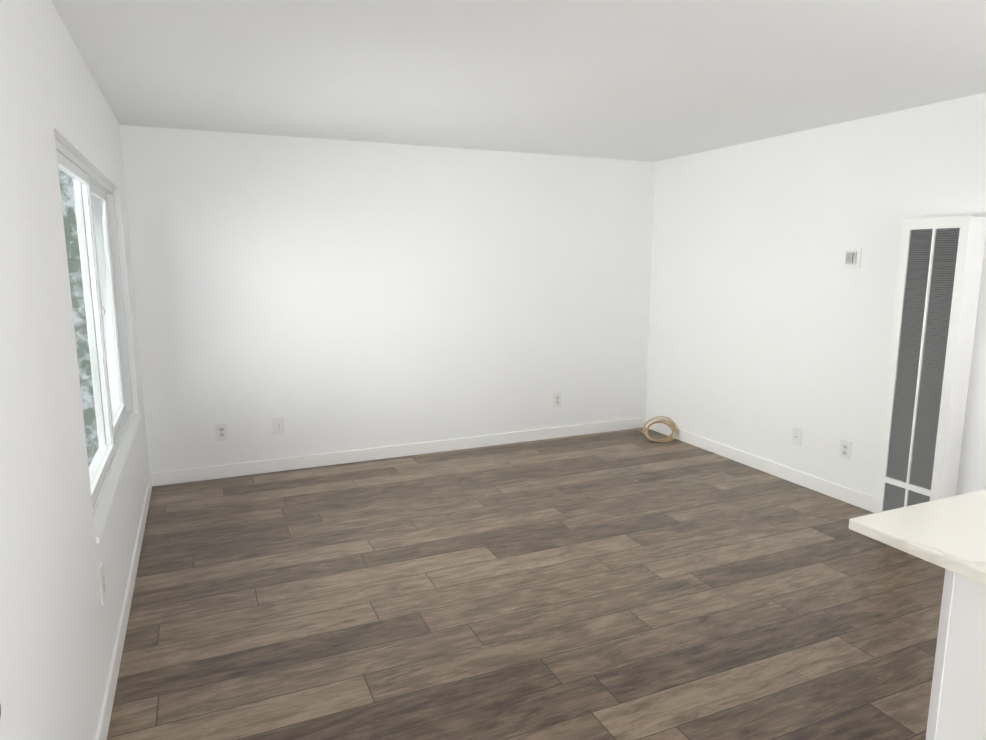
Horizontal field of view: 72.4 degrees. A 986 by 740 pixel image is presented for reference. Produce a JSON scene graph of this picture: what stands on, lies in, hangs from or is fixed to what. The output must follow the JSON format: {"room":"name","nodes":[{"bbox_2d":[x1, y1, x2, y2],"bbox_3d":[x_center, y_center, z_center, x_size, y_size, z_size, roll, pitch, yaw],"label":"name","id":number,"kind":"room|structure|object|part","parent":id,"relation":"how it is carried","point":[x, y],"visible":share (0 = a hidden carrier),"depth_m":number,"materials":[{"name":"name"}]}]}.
{"room":"empty living room","nodes":[
{"label":"empty living room","id":0,"kind":"room"},
{"bbox_2d":[0,0,149,739],"bbox_3d":[-0.799,0.249,0.732,0.150,2.440,8.386,-4,10,-23],"label":"wall","id":1,"kind":"structure","parent":0,"point":[59,622],"depth_m":1.86,"materials":[{"name":"paint"}]},
{"bbox_2d":[55,138,133,515],"bbox_3d":[-1.890,-0.244,3.194,0.072,1.390,2.100,-4,10,-23],"label":"window","id":2,"kind":"structure","parent":1,"relation":"in","point":[98,182],"depth_m":3.20,"materials":[{"name":"white plastic"}]},
{"bbox_3d":[-1.675,-0.172,2.752,0.004,1.238,0.955,-4,10,-23],"label":"glass","id":3,"kind":"part","parent":2,"relation":"part of","materials":[{"name":"clear glass"}]},
{"bbox_3d":[-1.675,-0.172,2.752,0.030,1.316,1.033,-4,10,-23],"label":"window sash","id":4,"kind":"part","parent":2,"relation":"part of","materials":[{"name":"white plastic"}]},
{"bbox_3d":[-2.105,-0.318,3.636,0.030,1.316,1.033,-4,10,-23],"label":"window sash","id":5,"kind":"part","parent":2,"relation":"part of","materials":[{"name":"white plastic"}]},
{"bbox_3d":[-2.105,-0.318,3.636,0.004,1.238,0.955,-4,10,-23],"label":"glass","id":6,"kind":"part","parent":2,"relation":"part of","materials":[{"name":"clear glass"}]},
{"bbox_2d":[98,563,105,604],"bbox_3d":[-1.411,0.773,2.435,0.010,0.126,0.080,-4,10,-23],"label":"electrical outlet","id":7,"kind":"object","parent":1,"relation":"attached to","point":[102,583],"visible":1,"depth_m":2.42,"materials":[{"name":"white plastic"}]},
{"bbox_2d":[94,414,140,543],"bbox_3d":[-1.837,0.450,3.332,0.042,0.026,2.099,-4,10,-23],"label":"window sill","id":8,"kind":"structure","parent":1,"relation":"attached to","point":[104,509],"depth_m":2.98,"materials":[{"name":"paint"}]},
{"bbox_2d":[95,473,151,739],"bbox_3d":[-1.640,1.058,3.015,0.012,0.098,3.826,-4,10,-23],"label":"baseboard","id":9,"kind":"structure","parent":1,"relation":"attached to","point":[105,714],"depth_m":2.77,"materials":[{"name":"paint"}]},
{"bbox_2d":[119,125,654,472],"bbox_3d":[-0.511,-0.532,5.455,4.524,2.440,0.150,-4,10,-23],"label":"wall","id":10,"kind":"structure","parent":0,"point":[321,296],"depth_m":5.18,"materials":[{"name":"paint"}]},
{"bbox_2d":[215,423,227,440],"bbox_3d":[-1.967,0.450,4.881,0.080,0.126,0.010,-4,10,-23],"label":"electrical outlet","id":11,"kind":"object","parent":10,"relation":"attached to","point":[221,431],"visible":1,"depth_m":4.88,"materials":[{"name":"white plastic"}]},
{"bbox_2d":[273,417,284,433],"bbox_3d":[-1.600,0.414,5.035,0.080,0.126,0.016,-4,10,-23],"label":"outlet","id":12,"kind":"object","parent":10,"relation":"attached to","point":[278,425],"visible":1,"depth_m":5.04,"materials":[{"name":"white plastic"}]},
{"bbox_2d":[151,417,644,485],"bbox_3d":[-0.478,0.635,5.572,4.200,0.098,0.012,-4,10,-23],"label":"baseboard","id":13,"kind":"structure","parent":10,"relation":"attached to","point":[235,470],"depth_m":5.38,"materials":[{"name":"paint"}]},
{"bbox_2d":[553,393,560,406],"bbox_3d":[0.572,0.267,5.980,0.080,0.126,0.010,-4,10,-23],"label":"electrical outlet","id":14,"kind":"object","parent":10,"relation":"attached to","point":[556,399],"visible":1,"depth_m":5.98,"materials":[{"name":"white plastic"}]},
{"bbox_2d":[51,0,985,161],"bbox_3d":[1.204,-1.147,1.391,4.524,0.100,8.686,-4,10,-23],"label":"ceiling","id":15,"kind":"structure","parent":0,"point":[649,80],"depth_m":3.05,"materials":[{"name":"paint"}]},
{"bbox_2d":[107,427,944,739],"bbox_3d":[1.204,1.359,1.806,4.524,0.100,8.686,-4,10,-23],"label":"floor","id":16,"kind":"structure","parent":0,"point":[627,585],"depth_m":3.11,"materials":[{"name":"brown wood"}]},
{"bbox_2d":[636,416,675,441],"bbox_3d":[1.439,0.506,6.094,0.269,0.180,0.501,-4,10,-23],"label":"coil","id":17,"kind":"object","parent":16,"relation":"on","point":[672,425],"visible":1,"depth_m":6.00,"materials":[{"name":"brown plastic"}]},
{"bbox_2d":[849,489,985,739],"bbox_3d":[1.872,0.856,1.764,1.620,0.905,0.925,-4,10,-23],"label":"countertop","id":18,"kind":"structure","parent":16,"relation":"on","point":[948,534],"depth_m":1.60,"materials":[{"name":"stone"}]},
{"bbox_2d":[646,93,985,497],"bbox_3d":[3.207,-0.038,2.466,0.150,2.440,8.386,-4,10,-23],"label":"wall","id":19,"kind":"structure","parent":0,"point":[770,322],"depth_m":4.65,"materials":[{"name":"paint"}]},
{"bbox_2d":[645,417,875,512],"bbox_3d":[2.229,0.787,4.657,0.012,0.098,3.886,-4,10,-23],"label":"baseboard","id":20,"kind":"structure","parent":19,"relation":"attached to","point":[845,494],"depth_m":4.97,"materials":[{"name":"paint"}]},
{"bbox_2d":[792,427,801,445],"bbox_3d":[2.152,0.472,4.776,0.016,0.126,0.080,-4,10,-23],"label":"outlet","id":21,"kind":"object","parent":19,"relation":"attached to","point":[796,436],"visible":1,"depth_m":4.77,"materials":[{"name":"white plastic"}]},
{"bbox_2d":[839,439,851,460],"bbox_3d":[2.314,0.525,4.421,0.010,0.126,0.080,-4,10,-23],"label":"electrical outlet","id":22,"kind":"object","parent":19,"relation":"attached to","point":[845,449],"visible":1,"depth_m":4.42,"materials":[{"name":"white plastic"}]},
{"bbox_2d":[843,248,861,267],"bbox_3d":[2.278,-0.711,4.279,0.026,0.128,0.120,-4,10,-23],"label":"thermostat","id":23,"kind":"object","parent":19,"relation":"attached to","point":[852,257],"visible":1,"depth_m":4.26,"materials":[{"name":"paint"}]},
{"bbox_2d":[874,216,985,512],"bbox_3d":[2.462,0.043,3.816,0.154,1.769,0.368,-4,10,-23],"label":"wall heater","id":24,"kind":"object","parent":19,"relation":"in","point":[940,265],"visible":0.94,"depth_m":3.73,"materials":[{"name":"white metal"}]}
]}

